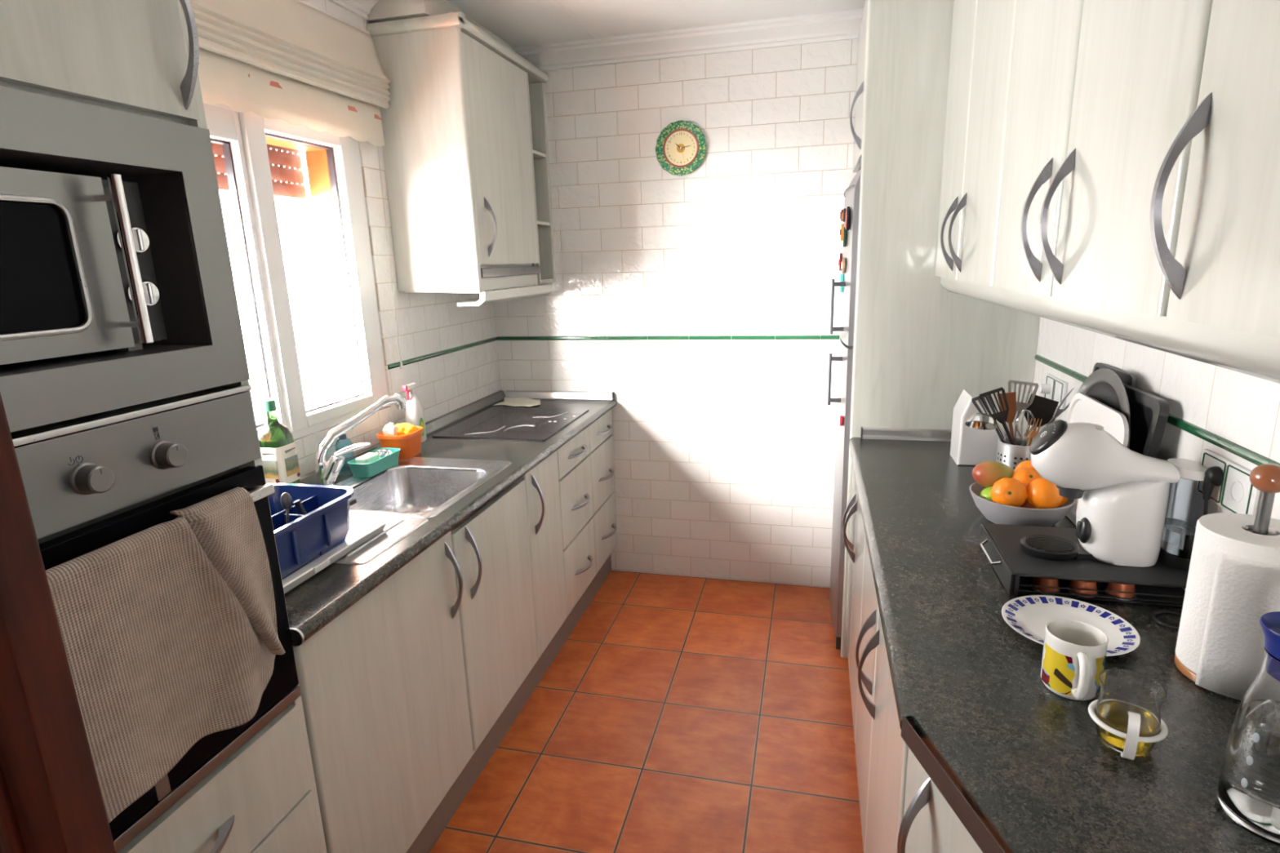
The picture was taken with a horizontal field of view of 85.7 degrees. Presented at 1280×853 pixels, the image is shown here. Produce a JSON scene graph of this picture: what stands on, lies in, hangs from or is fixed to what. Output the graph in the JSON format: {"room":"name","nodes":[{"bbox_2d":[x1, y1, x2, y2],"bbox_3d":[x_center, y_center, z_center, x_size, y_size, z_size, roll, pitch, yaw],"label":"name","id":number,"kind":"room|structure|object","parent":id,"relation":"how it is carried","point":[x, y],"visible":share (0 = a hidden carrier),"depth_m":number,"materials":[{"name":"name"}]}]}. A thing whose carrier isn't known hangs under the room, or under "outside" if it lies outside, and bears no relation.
{"room":"kitchen","nodes":[
{"label":"kitchen","id":0,"kind":"room"},
{"bbox_2d":[293,0,501,476],"bbox_3d":[-1.438,0.085,1.252,0.255,2.540,4.871,2,14,14],"label":"wall","id":1,"kind":"structure","parent":0,"point":[428,322],"depth_m":2.74,"materials":[{"name":"white tile"}]},
{"bbox_2d":[189,0,391,146],"bbox_3d":[-1.077,-1.051,1.871,0.085,0.385,1.265,2,14,14],"label":"blind","id":2,"kind":"object","parent":1,"relation":"attached to","point":[295,62],"visible":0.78,"depth_m":2.03,"materials":[{"name":"beige fabric"}]},
{"bbox_2d":[377,146,403,368],"bbox_3d":[-0.931,-0.758,2.520,0.012,1.107,0.012,2,14,14],"label":"blind cord","id":3,"kind":"object","parent":2,"relation":"hanging from","point":[401,362],"visible":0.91,"depth_m":2.55,"materials":[{"name":"grey plastic"}]},
{"bbox_2d":[203,102,389,439],"bbox_3d":[-1.238,-0.438,2.068,0.284,1.031,1.070,2,14,14],"label":"window","id":4,"kind":"structure","parent":1,"relation":"in","point":[253,173],"depth_m":2.29,"materials":[{"name":"white plastic"}]},
{"bbox_2d":[211,142,306,199],"bbox_3d":[-1.309,-0.820,1.985,0.014,0.246,0.940,2,14,14],"label":"roller shutter","id":5,"kind":"object","parent":4,"relation":"attached to","point":[281,158],"depth_m":2.34,"materials":[{"name":"brown"}]},
{"bbox_2d":[328,0,379,19],"bbox_3d":[-1.194,-1.217,1.379,0.085,0.084,2.200,2,14,14],"label":"trim","id":6,"kind":"structure","parent":1,"relation":"attached to","point":[361,8],"depth_m":2.37,"materials":[{"name":"white paint"}]},
{"bbox_2d":[387,337,497,369],"bbox_3d":[-0.843,-0.336,3.068,0.009,0.020,0.945,2,14,14],"label":"trim","id":7,"kind":"structure","parent":1,"relation":"attached to","point":[394,365],"depth_m":2.98,"materials":[{"name":"green tile"}]},
{"bbox_2d":[365,11,548,293],"bbox_3d":[-0.669,-1.062,2.902,0.382,0.949,0.853,2,14,14],"label":"upper cabinet","id":8,"kind":"object","parent":1,"relation":"attached to","point":[457,149],"visible":0.99,"depth_m":2.56,"materials":[{"name":"white wood"}]},
{"bbox_2d":[365,0,514,51],"bbox_3d":[-0.756,-1.574,2.801,0.235,0.085,0.846,2,14,14],"label":"trim","id":9,"kind":"structure","parent":8,"relation":"on","point":[383,11],"depth_m":2.42,"materials":[{"name":"grey paint"}]},
{"bbox_2d":[404,263,540,293],"bbox_3d":[-0.692,-0.641,2.926,0.344,0.110,0.580,2,14,14],"label":"hood","id":10,"kind":"object","parent":1,"relation":"attached to","point":[494,277],"visible":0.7,"depth_m":2.85,"materials":[{"name":"white plastic"}]},
{"bbox_2d":[457,284,552,306],"bbox_3d":[-0.560,-0.572,2.978,0.120,0.052,0.720,2,14,14],"label":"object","id":11,"kind":"object","parent":10,"relation":"attached to","point":[489,297],"visible":1,"depth_m":2.85,"materials":[{"name":"white plastic"}]},
{"bbox_2d":[429,569,863,852],"bbox_3d":[-0.125,1.385,1.322,5.200,0.100,5.021,2,14,14],"label":"floor","id":12,"kind":"structure","parent":0,"point":[677,713],"depth_m":2.38,"materials":[{"name":"tile"}]},
{"bbox_2d":[0,392,116,852],"bbox_3d":[-0.844,0.457,0.709,0.768,2.025,0.046,2,14,14],"label":"door","id":13,"kind":"structure","parent":12,"relation":"on","point":[51,801],"depth_m":0.56,"materials":[{"name":"brown wood"}]},
{"bbox_2d":[0,0,327,852],"bbox_3d":[-1.029,0.173,1.046,0.639,2.440,0.615,2,14,14],"label":"oven column","id":14,"kind":"structure","parent":12,"relation":"on","point":[96,88],"depth_m":1.05,"materials":[{"name":"grey wood"}]},
{"bbox_2d":[0,166,167,364],"bbox_3d":[-0.963,-0.203,0.913,0.404,0.255,0.455,2,14,14],"label":"microwave","id":15,"kind":"object","parent":14,"relation":"in","point":[77,273],"visible":1,"depth_m":0.96,"materials":[{"name":"grey metal"}]},
{"bbox_2d":[11,384,301,852],"bbox_3d":[-0.987,0.292,1.070,0.587,0.624,0.594,2,14,14],"label":"oven","id":16,"kind":"object","parent":14,"relation":"in","point":[90,485],"visible":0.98,"depth_m":1.05,"materials":[{"name":"grey metal"}]},
{"bbox_2d":[45,486,284,823],"bbox_3d":[-0.678,0.319,1.024,0.069,0.370,0.348,2,14,14],"label":"kitchen towel","id":17,"kind":"object","parent":16,"relation":"hanging from","point":[169,630],"visible":0.91,"depth_m":1.00,"materials":[{"name":"beige fabric"}]},
{"bbox_2d":[117,703,311,852],"bbox_3d":[-0.750,0.709,1.111,0.019,0.193,0.589,2,14,14],"label":"drawer","id":18,"kind":"object","parent":14,"relation":"in","point":[259,787],"depth_m":1.24,"materials":[{"name":"wood"}]},
{"bbox_2d":[249,789,322,852],"bbox_3d":[-0.743,0.919,1.162,0.019,0.228,0.589,2,14,14],"label":"drawer","id":19,"kind":"object","parent":14,"relation":"in","point":[299,829],"depth_m":1.37,"materials":[{"name":"wood"}]},
{"bbox_2d":[293,531,473,852],"bbox_3d":[-0.848,0.778,1.810,0.620,0.895,0.617,2,14,14],"label":"base cabinet","id":20,"kind":"object","parent":12,"relation":"on","point":[383,687],"visible":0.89,"depth_m":1.68,"materials":[{"name":"beige wood"}]},
{"bbox_2d":[284,390,617,646],"bbox_3d":[-0.687,0.119,2.461,0.625,0.075,2.248,2,14,14],"label":"countertop","id":21,"kind":"structure","parent":20,"relation":"on","point":[318,600],"depth_m":2.17,"materials":[{"name":"stone"}]},
{"bbox_2d":[257,399,300,484],"bbox_3d":[-1.032,0.083,1.964,0.081,0.322,0.081,2,14,14],"label":"oil bottle","id":22,"kind":"object","parent":21,"relation":"on","point":[277,442],"visible":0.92,"depth_m":1.93,"materials":[{"name":"green glass"}]},
{"bbox_2d":[262,454,299,479],"bbox_3d":[-1.012,0.116,1.949,0.093,0.052,0.038,-11,16,-34],"label":"picture","id":23,"kind":"object","parent":22,"relation":"attached to","point":[278,466],"depth_m":1.94},
{"bbox_2d":[334,427,354,475],"bbox_3d":[-0.995,0.079,2.326,0.055,0.161,0.057,2,14,14],"label":"soap dispenser","id":24,"kind":"object","parent":21,"relation":"on","point":[343,442],"visible":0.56,"depth_m":2.31,"materials":[{"name":"teal plastic"}]},
{"bbox_2d":[314,392,407,485],"bbox_3d":[-0.892,0.043,2.226,0.312,0.271,0.090,-10,16,-32],"label":"faucet","id":25,"kind":"object","parent":21,"relation":"on","point":[327,472],"visible":0.94,"depth_m":2.18,"materials":[{"name":"silver metal"}]},
{"bbox_2d":[314,459,335,485],"bbox_3d":[-1.004,0.150,2.192,0.056,0.087,0.056,2,14,14],"label":"tap","id":26,"kind":"object","parent":25,"relation":"on","point":[324,474],"depth_m":2.17,"materials":[{"name":"silver metal"}]},
{"bbox_2d":[376,426,423,459],"bbox_3d":[-0.874,0.061,2.529,0.130,0.093,0.154,2,14,14],"label":"tub","id":27,"kind":"object","parent":21,"relation":"on","point":[410,445],"visible":0.76,"depth_m":2.47,"materials":[{"name":"orange plastic"}]},
{"bbox_2d":[382,422,398,435],"bbox_3d":[-0.897,0.018,2.485,0.051,0.064,0.041,2,14,14],"label":"cleaning cloth","id":28,"kind":"object","parent":27,"relation":"in","point":[390,429],"visible":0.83,"depth_m":2.47,"materials":[{"name":"beige fabric"}]},
{"bbox_2d":[395,422,417,435],"bbox_3d":[-0.868,0.017,2.533,0.095,0.056,0.090,-11,16,-34],"label":"cleaning cloth","id":29,"kind":"object","parent":27,"relation":"in","point":[404,428],"visible":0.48,"depth_m":2.50,"materials":[{"name":"yellow fabric"}]},
{"bbox_2d":[401,382,426,442],"bbox_3d":[-0.883,-0.053,2.696,0.056,0.236,0.096,2,14,14],"label":"spray bottle","id":30,"kind":"object","parent":21,"relation":"on","point":[414,414],"visible":0.82,"depth_m":2.67,"materials":[{"name":"white plastic"}]},
{"bbox_2d":[333,457,511,564],"bbox_3d":[-0.769,0.296,2.086,0.475,0.174,0.855,2,14,14],"label":"sink","id":31,"kind":"object","parent":21,"relation":"in","point":[416,493],"visible":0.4,"depth_m":2.35,"materials":[{"name":"silver metal"}]},
{"bbox_2d":[281,515,387,593],"bbox_3d":[-0.864,0.300,1.663,0.334,0.024,0.444,2,14,14],"label":"drip tray","id":32,"kind":"object","parent":31,"relation":"on","point":[362,528],"visible":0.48,"depth_m":1.68,"materials":[{"name":"white plastic"}]},
{"bbox_2d":[267,483,353,579],"bbox_3d":[-0.874,0.252,1.624,0.266,0.130,0.340,2,14,14],"label":"dish rack","id":33,"kind":"object","parent":32,"relation":"on","point":[326,526],"visible":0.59,"depth_m":1.64,"materials":[{"name":"blue plastic"}]},
{"bbox_2d":[280,492,292,524],"bbox_3d":[-0.828,0.226,1.615,0.027,0.143,0.043,2,14,14],"label":"spoon","id":34,"kind":"object","parent":33,"relation":"in","point":[286,500],"visible":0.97,"depth_m":1.61,"materials":[{"name":"grey metal"}]},
{"bbox_2d":[346,447,400,477],"bbox_3d":[-0.903,0.122,2.356,0.094,0.050,0.202,2,14,14],"label":"dish","id":35,"kind":"object","parent":31,"relation":"on","point":[370,469],"visible":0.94,"depth_m":2.30,"materials":[{"name":"teal plastic"}]},
{"bbox_2d":[355,452,379,463],"bbox_3d":[-0.912,0.124,2.316,0.046,0.058,0.076,2,14,14],"label":"sponge","id":36,"kind":"object","parent":35,"relation":"in","point":[369,457],"visible":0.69,"depth_m":2.29,"materials":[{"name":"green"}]},
{"bbox_2d":[431,406,588,440],"bbox_3d":[-0.541,-0.020,3.003,0.490,0.007,0.570,2,14,14],"label":"cooktop","id":37,"kind":"object","parent":21,"relation":"in","point":[520,424],"visible":1,"depth_m":2.95,"materials":[{"name":"black glass"}]},
{"bbox_2d":[492,397,540,407],"bbox_3d":[-0.597,-0.119,3.407,0.235,0.014,0.200,2,14,14],"label":"dishcloth","id":38,"kind":"object","parent":21,"relation":"on","point":[516,402],"visible":1,"depth_m":3.40,"materials":[{"name":"beige fabric"}]},
{"bbox_2d":[450,478,537,794],"bbox_3d":[-0.712,0.645,2.345,0.620,0.895,0.517,2,14,14],"label":"base cabinet","id":39,"kind":"object","parent":12,"relation":"on","point":[491,548],"visible":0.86,"depth_m":2.23,"materials":[{"name":"beige wood"}]},
{"bbox_2d":[520,450,566,693],"bbox_3d":[-0.612,0.546,2.740,0.620,0.895,0.322,2,14,14],"label":"base cabinet","id":40,"kind":"object","parent":12,"relation":"on","point":[541,482],"visible":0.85,"depth_m":2.65,"materials":[{"name":"beige wood"}]},
{"bbox_2d":[556,426,595,648],"bbox_3d":[-0.525,0.461,3.083,0.620,0.895,0.407,2,14,14],"label":"drawer unit","id":41,"kind":"object","parent":12,"relation":"on","point":[574,463],"visible":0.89,"depth_m":2.98,"materials":[{"name":"beige wood"}]},
{"bbox_2d":[588,408,617,602],"bbox_3d":[-0.431,0.369,3.451,0.620,0.895,0.374,2,14,14],"label":"drawer unit","id":42,"kind":"object","parent":12,"relation":"on","point":[601,431],"visible":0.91,"depth_m":3.36,"materials":[{"name":"beige wood"}]},
{"bbox_2d":[827,169,860,649],"bbox_3d":[1.112,-0.049,2.838,0.668,1.902,0.568,2,14,14],"label":"fridge","id":43,"kind":"object","parent":12,"relation":"on","point":[845,358],"visible":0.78,"depth_m":2.67,"materials":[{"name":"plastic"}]},
{"bbox_2d":[842,462,857,668],"bbox_3d":[1.036,0.556,2.491,0.614,0.892,0.328,2,14,14],"label":"base cabinet","id":44,"kind":"object","parent":12,"relation":"on","point":[851,541],"visible":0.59,"depth_m":2.50,"materials":[{"name":"beige wood"}]},
{"bbox_2d":[843,490,865,743],"bbox_3d":[0.950,0.641,2.150,0.614,0.892,0.395,2,14,14],"label":"base cabinet","id":45,"kind":"object","parent":12,"relation":"on","point":[858,557],"visible":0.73,"depth_m":2.20,"materials":[{"name":"beige wood"}]},
{"bbox_2d":[854,535,879,852],"bbox_3d":[0.852,0.738,1.762,0.614,0.892,0.430,2,14,14],"label":"base cabinet","id":46,"kind":"object","parent":12,"relation":"on","point":[869,614],"visible":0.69,"depth_m":1.74,"materials":[{"name":"beige wood"}]},
{"bbox_2d":[857,611,908,852],"bbox_3d":[0.744,0.844,1.338,0.614,0.892,0.470,2,14,14],"label":"base cabinet","id":47,"kind":"object","parent":12,"relation":"on","point":[889,750],"visible":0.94,"depth_m":1.36,"materials":[{"name":"beige wood"}]},
{"bbox_2d":[840,0,1039,657],"bbox_3d":[1.129,-0.336,2.750,0.645,2.500,0.620,2,14,14],"label":"panel","id":48,"kind":"object","parent":12,"relation":"on","point":[917,344],"visible":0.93,"depth_m":2.40,"materials":[{"name":"white wood"}]},
{"bbox_2d":[897,747,982,852],"bbox_3d":[0.607,0.990,0.750,0.590,0.892,0.766,2,14,14],"label":"base cabinet","id":49,"kind":"object","parent":12,"relation":"on","point":[929,824],"visible":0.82,"depth_m":1.00,"materials":[{"name":"beige wood"}]},
{"bbox_2d":[848,426,1279,852],"bbox_3d":[0.780,0.338,1.334,0.608,0.089,2.530,2,14,14],"label":"countertop","id":50,"kind":"structure","parent":49,"relation":"on","point":[1024,766],"depth_m":1.08,"materials":[{"name":"stone"}]},
{"bbox_2d":[950,389,1002,465],"bbox_3d":[1.099,0.002,2.237,0.138,0.225,0.140,2,14,14],"label":"knife block","id":51,"kind":"object","parent":50,"relation":"on","point":[970,446],"visible":0.63,"depth_m":2.19,"materials":[{"name":"white plastic"}]},
{"bbox_2d":[995,435,1034,471],"bbox_3d":[1.097,0.106,2.003,0.116,0.132,0.116,2,14,14],"label":"pot","id":52,"kind":"object","parent":50,"relation":"on","point":[1011,455],"visible":0.27,"depth_m":1.96,"materials":[{"name":"metal"}]},
{"bbox_2d":[964,413,1008,444],"bbox_3d":[1.028,0.066,1.968,0.199,0.218,0.078,-1,14,5],"label":"ladle","id":53,"kind":"object","parent":52,"relation":"in","point":[984,421],"visible":0.94,"depth_m":1.96,"materials":[{"name":"silver metal"}]},
{"bbox_2d":[971,395,1004,443],"bbox_3d":[1.045,0.031,2.011,0.158,0.264,0.008,4,15,23],"label":"slotted spoon","id":54,"kind":"object","parent":52,"relation":"in","point":[975,398],"visible":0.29,"depth_m":2.01,"materials":[{"name":"grey plastic"}]},
{"bbox_2d":[978,386,1014,444],"bbox_3d":[1.047,0.028,1.974,0.156,0.288,0.018,2,14,14],"label":"slotted spatula","id":55,"kind":"object","parent":52,"relation":"in","point":[1001,416],"visible":0.81,"depth_m":1.96,"materials":[{"name":"black plastic"}]},
{"bbox_2d":[996,391,1016,443],"bbox_3d":[1.070,0.031,1.993,0.088,0.270,0.028,-2,14,1],"label":"wooden spatula","id":56,"kind":"object","parent":52,"relation":"in","point":[1011,397],"visible":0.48,"depth_m":1.97,"materials":[{"name":"brown wood"}]},
{"bbox_2d":[1008,380,1039,439],"bbox_3d":[1.097,0.015,2.003,0.080,0.294,0.023,8,17,35],"label":"slotted turner","id":57,"kind":"object","parent":52,"relation":"in","point":[1020,406],"visible":0.71,"depth_m":1.99,"materials":[{"name":"silver metal"}]},
{"bbox_2d":[1014,409,1035,445],"bbox_3d":[1.088,0.061,1.963,0.052,0.223,0.054,2,14,14],"label":"whisk","id":58,"kind":"object","parent":52,"relation":"in","point":[1023,440],"visible":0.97,"depth_m":1.95,"materials":[{"name":"silver metal"}]},
{"bbox_2d":[1025,417,1042,445],"bbox_3d":[1.110,0.072,1.972,0.051,0.197,0.009,9,17,37],"label":"wooden fork","id":59,"kind":"object","parent":52,"relation":"in","point":[1033,433],"visible":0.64,"depth_m":1.95,"materials":[{"name":"brown wood"}]},
{"bbox_2d":[1023,393,1058,445],"bbox_3d":[1.135,0.036,1.990,0.104,0.259,0.027,3,15,21],"label":"black turner","id":60,"kind":"object","parent":52,"relation":"in","point":[1042,407],"visible":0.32,"depth_m":1.96,"materials":[{"name":"black plastic"}]},
{"bbox_2d":[1046,387,1073,425],"bbox_3d":[1.142,0.029,1.964,0.170,0.286,0.013,3,15,21],"label":"carving fork","id":61,"kind":"object","parent":52,"relation":"in","point":[1059,411],"visible":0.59,"depth_m":1.93,"materials":[{"name":"silver metal"}]},
{"bbox_2d":[968,482,1075,527],"bbox_3d":[0.963,0.202,1.750,0.236,0.071,0.236,2,14,14],"label":"fruit bowl","id":62,"kind":"object","parent":50,"relation":"on","point":[995,513],"visible":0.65,"depth_m":1.67,"materials":[{"name":"grey ceramic"}]},
{"bbox_2d":[979,486,993,502],"bbox_3d":[0.896,0.181,1.752,0.060,0.057,0.060,2,14,14],"label":"apple","id":63,"kind":"object","parent":62,"relation":"in","point":[985,494],"visible":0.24,"depth_m":1.74,"materials":[{"name":"green food"}]},
{"bbox_2d":[972,461,1013,487],"bbox_3d":[0.911,0.125,1.776,0.102,0.071,0.078,2,14,14],"label":"mango","id":64,"kind":"object","parent":62,"relation":"in","point":[985,473],"visible":0.72,"depth_m":1.75,"materials":[{"name":"food"}]},
{"bbox_2d":[990,477,1027,507],"bbox_3d":[0.910,0.166,1.702,0.080,0.078,0.073,2,14,14],"label":"tangerine","id":65,"kind":"object","parent":62,"relation":"in","point":[1009,491],"visible":0.91,"depth_m":1.68,"materials":[{"name":"orange food"}]},
{"bbox_2d":[1011,468,1041,487],"bbox_3d":[0.973,0.142,1.740,0.076,0.072,0.073,2,14,14],"label":"tangerine","id":66,"kind":"object","parent":62,"relation":"in","point":[1024,476],"visible":0.38,"depth_m":1.72,"materials":[{"name":"orange food"}]},
{"bbox_2d":[1013,460,1041,477],"bbox_3d":[1.016,0.126,1.795,0.078,0.076,0.077,2,14,14],"label":"orange","id":67,"kind":"object","parent":62,"relation":"in","point":[1027,464],"visible":0.16,"depth_m":1.78,"materials":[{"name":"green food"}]},
{"bbox_2d":[1026,477,1062,508],"bbox_3d":[0.982,0.165,1.679,0.079,0.079,0.080,2,14,14],"label":"orange","id":68,"kind":"object","parent":62,"relation":"in","point":[1042,493],"visible":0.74,"depth_m":1.65,"materials":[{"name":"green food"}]},
{"bbox_2d":[1001,595,1140,656],"bbox_3d":[0.765,0.360,1.235,0.211,0.019,0.211,2,14,14],"label":"plate","id":69,"kind":"object","parent":50,"relation":"on","point":[1028,615],"visible":0.72,"depth_m":1.27,"materials":[{"name":"white ceramic"}]},
{"bbox_2d":[1040,619,1108,700],"bbox_3d":[0.664,0.365,1.065,0.105,0.095,0.083,-12,17,-38],"label":"mug","id":70,"kind":"object","parent":50,"relation":"on","point":[1074,652],"visible":1,"depth_m":1.05,"materials":[{"name":"white ceramic"}]},
{"bbox_2d":[1065,392,1128,525],"bbox_3d":[1.096,0.090,1.695,0.035,0.305,0.350,2,14,14],"label":"cutting board","id":71,"kind":"object","parent":50,"relation":"on","point":[1083,408],"visible":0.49,"depth_m":1.67,"materials":[{"name":"white plastic"}]},
{"bbox_2d":[1076,368,1130,448],"bbox_3d":[1.121,0.047,1.703,0.043,0.379,0.380,2,14,14],"label":"round pan","id":72,"kind":"object","parent":50,"relation":"on","point":[1104,385],"visible":0.27,"depth_m":1.66,"materials":[{"name":"silver metal"}]},
{"bbox_2d":[1020,419,1208,570],"bbox_3d":[0.949,0.127,1.388,0.309,0.283,0.120,2,14,14],"label":"coffee machine","id":73,"kind":"object","parent":50,"relation":"on","point":[1134,508],"visible":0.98,"depth_m":1.35,"materials":[{"name":"white plastic"}]},
{"bbox_2d":[1020,534,1097,560],"bbox_3d":[0.870,0.254,1.440,0.137,0.019,0.099,2,14,14],"label":"grille","id":74,"kind":"object","parent":73,"relation":"attached to","point":[1041,546],"depth_m":1.42,"materials":[{"name":"black plastic"}]},
{"bbox_2d":[1092,362,1137,387],"bbox_3d":[1.183,0.034,1.778,0.042,0.370,0.240,2,14,14],"label":"tray","id":75,"kind":"object","parent":50,"relation":"on","point":[1129,379],"visible":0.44,"depth_m":1.69,"materials":[{"name":"grey plastic"}]},
{"bbox_2d":[1088,668,1168,759],"bbox_3d":[0.672,0.396,0.946,0.091,0.090,0.097,-4,14,-9],"label":"tea glass","id":76,"kind":"object","parent":50,"relation":"on","point":[1126,716],"visible":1,"depth_m":0.93,"materials":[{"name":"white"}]},
{"bbox_2d":[1122,382,1168,457],"bbox_3d":[1.123,0.079,1.635,0.054,0.350,0.330,2,14,14],"label":"baking tray","id":77,"kind":"object","parent":50,"relation":"on","point":[1148,412],"visible":0.23,"depth_m":1.51,"materials":[{"name":"black metal"}]},
{"bbox_2d":[1151,610,1181,630],"bbox_3d":[0.975,0.354,1.258,0.070,0.006,0.070,2,14,14],"label":"ring","id":78,"kind":"object","parent":50,"relation":"on","point":[1153,614],"visible":0.55,"depth_m":1.27,"materials":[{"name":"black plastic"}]},
{"bbox_2d":[1173,463,1279,700],"bbox_3d":[0.936,0.227,1.055,0.148,0.352,0.148,2,14,14],"label":"holder","id":79,"kind":"object","parent":50,"relation":"on","point":[1265,477],"visible":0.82,"depth_m":1.02,"materials":[{"name":"brown wood"}]},
{"bbox_2d":[1175,512,1279,700],"bbox_3d":[0.938,0.275,1.066,0.149,0.244,0.151,2,14,14],"label":"paper roll","id":80,"kind":"object","parent":79,"relation":"on","point":[1233,579],"visible":0.88,"depth_m":1.03,"materials":[{"name":"white paper"}]},
{"bbox_2d":[1217,611,1279,845],"bbox_3d":[0.751,0.348,0.796,0.103,0.249,0.103,2,14,14],"label":"carafe","id":81,"kind":"object","parent":50,"relation":"on","point":[1248,789],"visible":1,"depth_m":0.79,"materials":[{"name":"clear glass"}]},
{"bbox_2d":[444,0,866,48],"bbox_3d":[-0.215,-1.180,0.706,2.820,0.100,5.021,2,14,14],"label":"ceiling","id":82,"kind":"structure","parent":0,"point":[517,23],"depth_m":2.71,"materials":[{"name":"white paint"}]},
{"bbox_2d":[493,39,858,587],"bbox_3d":[0.407,-0.469,3.310,2.820,2.540,0.150,2,14,14],"label":"wall","id":83,"kind":"structure","parent":0,"point":[724,450],"depth_m":3.24,"materials":[{"name":"white tile"}]},
{"bbox_2d":[526,72,555,284],"bbox_3d":[-0.613,-1.121,3.215,0.338,0.892,0.209,2,14,14],"label":"open shelf","id":84,"kind":"object","parent":83,"relation":"attached to","point":[536,91],"visible":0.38,"depth_m":3.24,"materials":[{"name":"white wood"}]},
{"bbox_2d":[497,335,839,340],"bbox_3d":[0.392,-0.417,3.244,2.313,0.020,0.009,2,14,14],"label":"trim","id":85,"kind":"structure","parent":83,"relation":"attached to","point":[649,337],"depth_m":3.30,"materials":[{"name":"tile"}]},
{"bbox_2d":[655,120,706,175],"bbox_3d":[0.183,-1.242,3.082,0.232,0.232,0.022,2,14,14],"label":"wall clock","id":86,"kind":"object","parent":83,"relation":"attached to","point":[681,146],"visible":1,"depth_m":3.08,"materials":[{"name":"green ceramic"}]},
{"bbox_2d":[514,8,863,71],"bbox_3d":[0.345,-1.635,2.911,2.317,0.084,0.085,2,14,14],"label":"trim","id":87,"kind":"structure","parent":83,"relation":"attached to","point":[845,24],"depth_m":2.93,"materials":[{"name":"white paint"}]},
{"bbox_2d":[1030,577,1060,595],"bbox_3d":[0.811,0.309,1.378,0.052,0.033,0.052,2,14,14],"label":"capsule","id":88,"kind":"object","parent":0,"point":[1050,582],"visible":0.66,"depth_m":1.36,"materials":[{"name":"orange metal"}]},
{"bbox_2d":[1066,579,1097,597],"bbox_3d":[0.875,0.311,1.362,0.052,0.033,0.052,2,14,14],"label":"capsule","id":89,"kind":"object","parent":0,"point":[1083,584],"visible":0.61,"depth_m":1.34,"materials":[{"name":"orange metal"}]},
{"bbox_2d":[1104,582,1136,600],"bbox_3d":[0.940,0.312,1.347,0.052,0.033,0.052,2,14,14],"label":"capsule","id":90,"kind":"object","parent":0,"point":[1128,588],"visible":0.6,"depth_m":1.33,"materials":[{"name":"orange metal"}]},
{"bbox_2d":[1029,316,1279,519],"bbox_3d":[1.008,0.154,0.648,0.150,2.540,4.871,2,14,14],"label":"wall","id":91,"kind":"structure","parent":0,"point":[1242,409],"depth_m":1.42,"materials":[{"name":"white tile"}]},
{"bbox_2d":[935,0,977,279],"bbox_3d":[1.112,-0.922,2.073,0.386,0.923,0.385,2,14,14],"label":"upper cabinet","id":92,"kind":"object","parent":91,"relation":"attached to","point":[965,11],"visible":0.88,"depth_m":2.08,"materials":[{"name":"white wood"}]},
{"bbox_2d":[947,0,1017,285],"bbox_3d":[1.014,-0.826,1.688,0.386,0.923,0.429,2,14,14],"label":"upper cabinet","id":93,"kind":"object","parent":91,"relation":"attached to","point":[980,202],"visible":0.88,"depth_m":1.72,"materials":[{"name":"white wood"}]},
{"bbox_2d":[992,0,1083,296],"bbox_3d":[0.911,-0.725,1.282,0.386,0.923,0.429,2,14,14],"label":"upper cabinet","id":94,"kind":"object","parent":91,"relation":"attached to","point":[1046,37],"visible":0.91,"depth_m":1.32,"materials":[{"name":"white wood"}]},
{"bbox_2d":[1044,373,1067,408],"bbox_3d":[1.308,-0.111,2.175,0.011,0.085,0.175,2,14,14],"label":"wall socket","id":95,"kind":"object","parent":91,"relation":"attached to","point":[1058,387],"visible":0.74,"depth_m":2.15,"materials":[{"name":"white plastic"}]},
{"bbox_2d":[1040,0,1213,316],"bbox_3d":[0.810,-0.625,0.881,0.386,0.923,0.418,2,14,14],"label":"upper cabinet","id":96,"kind":"object","parent":91,"relation":"attached to","point":[1140,63],"visible":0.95,"depth_m":0.94,"materials":[{"name":"white wood"}]},
{"bbox_2d":[1035,354,1279,466],"bbox_3d":[1.015,0.104,1.000,0.009,0.020,2.918,2,14,14],"label":"trim","id":97,"kind":"structure","parent":91,"relation":"attached to","point":[1237,450],"depth_m":1.34,"materials":[{"name":"tile"}]},
{"bbox_2d":[1150,0,1279,337],"bbox_3d":[0.704,-0.522,0.466,0.386,0.923,0.459,2,14,14],"label":"upper cabinet","id":98,"kind":"object","parent":91,"relation":"attached to","point":[1224,272],"visible":1,"depth_m":0.69,"materials":[{"name":"white wood"}]},
{"bbox_2d":[940,277,1279,383],"bbox_3d":[0.816,-0.222,1.318,0.090,0.060,2.278,2,14,14],"label":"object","id":99,"kind":"object","parent":98,"relation":"attached to","point":[1256,355],"visible":0.86,"depth_m":0.89,"materials":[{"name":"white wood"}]},
{"bbox_2d":[1200,448,1260,515],"bbox_3d":[1.078,0.107,1.266,0.011,0.088,0.180,2,14,14],"label":"wall socket","id":100,"kind":"object","parent":91,"relation":"attached to","point":[1236,494],"visible":0.69,"depth_m":1.24,"materials":[{"name":"white plastic"}]},
{"bbox_2d":[1202,466,1223,515],"bbox_3d":[1.058,0.214,1.274,0.022,0.266,0.128,3,14,17],"label":"plug","id":101,"kind":"object","parent":100,"relation":"in","point":[1214,476],"visible":0.49,"depth_m":1.29,"materials":[{"name":"black plastic"}]},
{"bbox_2d":[1230,480,1244,502],"bbox_3d":[1.064,0.116,1.230,0.001,0.038,0.038,2,14,14],"label":"outlet","id":102,"kind":"object","parent":100,"relation":"attached to","point":[1237,487],"depth_m":1.23,"materials":[{"name":"white plastic"}]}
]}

